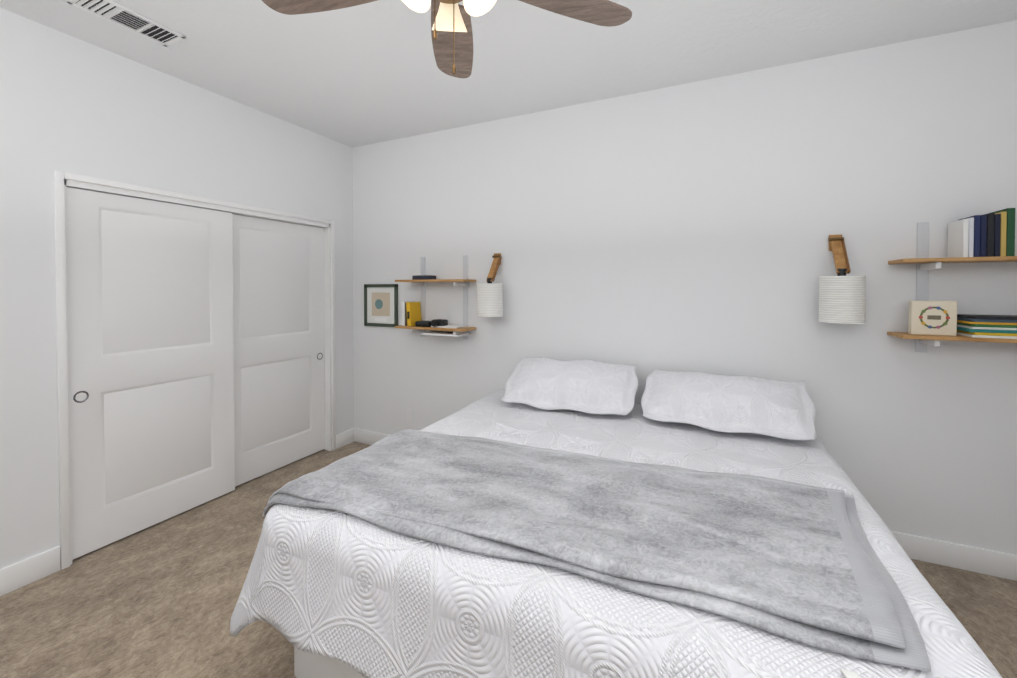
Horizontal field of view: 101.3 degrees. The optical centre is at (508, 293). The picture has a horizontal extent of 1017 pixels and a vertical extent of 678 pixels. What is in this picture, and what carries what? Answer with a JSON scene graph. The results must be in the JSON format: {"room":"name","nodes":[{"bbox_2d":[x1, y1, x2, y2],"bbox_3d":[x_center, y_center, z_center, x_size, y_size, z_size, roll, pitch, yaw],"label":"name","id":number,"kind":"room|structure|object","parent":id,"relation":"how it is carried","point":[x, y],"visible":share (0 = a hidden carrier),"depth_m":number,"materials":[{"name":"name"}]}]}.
{"room":"bedroom","nodes":[
{"label":"bedroom","id":0,"kind":"room"},
{"bbox_2d":[0,8,353,568],"bbox_3d":[-1.972,0.025,2.926,0.120,2.740,2.200,0,1,25],"label":"wall","id":1,"kind":"structure","parent":0,"point":[31,153],"depth_m":2.17,"materials":[{"name":"white paint"}]},
{"bbox_2d":[66,187,234,559],"bbox_3d":[-2.123,0.415,2.554,0.037,1.948,0.841,0,1,25],"label":"slider","id":2,"kind":"object","parent":1,"relation":"attached to","point":[151,338],"visible":0.94,"depth_m":2.47,"materials":[{"name":"white wood"}]},
{"bbox_2d":[54,170,335,569],"bbox_3d":[-1.965,0.381,2.928,0.136,2.029,1.748,0,1,25],"label":"trim","id":3,"kind":"structure","parent":1,"relation":"attached to","point":[76,181],"depth_m":2.22,"materials":[{"name":"white wood"}]},
{"bbox_2d":[232,214,324,486],"bbox_3d":[-1.825,0.404,3.294,0.037,1.948,0.871,0,1,25],"label":"slider","id":4,"kind":"object","parent":1,"relation":"attached to","point":[278,334],"visible":0.88,"depth_m":3.28,"materials":[{"name":"white wood"}]},
{"bbox_2d":[0,441,1016,677],"bbox_3d":[-0.598,1.448,1.442,5.850,0.060,3.950,0,1,25],"label":"floor","id":5,"kind":"structure","parent":0,"point":[159,600],"depth_m":1.88,"materials":[{"name":"carpet"}]},
{"bbox_2d":[230,357,1001,677],"bbox_3d":[0.399,0.941,1.893,2.234,0.941,2.012,0,1,25],"label":"bed","id":6,"kind":"object","parent":5,"relation":"on","point":[540,517],"visible":1,"depth_m":1.29,"materials":[{"name":"white fabric"}]},
{"bbox_2d":[502,357,637,414],"bbox_3d":[0.399,0.589,2.736,0.855,0.263,0.431,0,1,25],"label":"pillow","id":7,"kind":"object","parent":6,"relation":"on","point":[539,385],"depth_m":2.63,"materials":[{"name":"white fabric"}]},
{"bbox_2d":[262,435,930,671],"bbox_3d":[0.168,0.778,1.548,2.004,0.116,0.921,0,1,25],"label":"throw","id":8,"kind":"object","parent":6,"relation":"on","point":[736,572],"depth_m":1.23,"materials":[{"name":"fabric"}]},
{"bbox_2d":[641,369,815,439],"bbox_3d":[1.200,0.596,2.346,0.861,0.239,0.438,0,1,25],"label":"pillow","id":9,"kind":"object","parent":6,"relation":"on","point":[720,403],"depth_m":2.24,"materials":[{"name":"white fabric"}]},
{"bbox_2d":[0,0,1016,147],"bbox_3d":[-0.598,-1.362,1.400,5.850,0.080,3.950,0,1,25],"label":"ceiling","id":10,"kind":"structure","parent":0,"point":[363,74],"depth_m":2.26,"materials":[{"name":"white paint"}]},
{"bbox_2d":[66,0,185,46],"bbox_3d":[-1.835,-1.325,2.022,0.190,0.010,0.390,0,1,25],"label":"ceiling vent","id":11,"kind":"object","parent":10,"relation":"in","point":[111,11],"visible":0.98,"depth_m":2.02,"materials":[{"name":"grey metal"}]},
{"bbox_2d":[262,0,631,77],"bbox_3d":[-0.198,-0.973,1.138,1.186,0.690,1.163,0,1,25],"label":"fan","id":12,"kind":"object","parent":10,"relation":"hanging from","point":[451,34],"visible":1,"depth_m":1.33,"materials":[{"name":"brown wood"}]},
{"bbox_2d":[353,20,1016,554],"bbox_3d":[0.314,0.022,3.120,5.650,2.740,0.100,0,1,25],"label":"wall","id":13,"kind":"structure","parent":0,"point":[691,226],"depth_m":2.51,"materials":[{"name":"white paint"}]},
{"bbox_2d":[364,284,397,326],"bbox_3d":[-1.147,0.103,3.741,0.380,0.380,0.021,0,1,25],"label":"picture frame","id":14,"kind":"object","parent":13,"relation":"attached to","point":[380,305],"visible":0.92,"depth_m":3.74,"materials":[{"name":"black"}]},
{"bbox_2d":[395,255,475,339],"bbox_3d":[-0.596,0.029,3.382,0.660,0.680,0.200,0,1,25],"label":"shelf unit","id":15,"kind":"object","parent":13,"relation":"attached to","point":[413,316],"visible":1,"depth_m":3.37,"materials":[{"name":"brown"}]},
{"bbox_2d":[477,253,502,316],"bbox_3d":[-0.132,-0.073,3.146,0.196,0.480,0.236,0,1,25],"label":"sconce","id":16,"kind":"object","parent":13,"relation":"attached to","point":[489,298],"visible":1,"depth_m":3.05,"materials":[{"name":"white fabric"}]},
{"bbox_2d":[348,428,1016,580],"bbox_3d":[0.650,1.333,2.916,4.650,0.125,0.018,0,1,25],"label":"baseboard","id":17,"kind":"structure","parent":13,"relation":"attached to","point":[964,557],"depth_m":2.14,"materials":[{"name":"white wood"}]},
{"bbox_2d":[818,234,865,323],"bbox_3d":[1.786,-0.089,2.242,0.196,0.480,0.236,0,1,25],"label":"sconce","id":18,"kind":"object","parent":13,"relation":"attached to","point":[842,297],"visible":1,"depth_m":2.16,"materials":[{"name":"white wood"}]},
{"bbox_2d":[887,208,1016,352],"bbox_3d":[2.344,-0.044,1.996,0.760,0.708,0.200,0,1,25],"label":"shelf unit","id":19,"kind":"object","parent":13,"relation":"attached to","point":[989,237],"visible":1,"depth_m":2.01,"materials":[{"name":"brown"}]}
]}

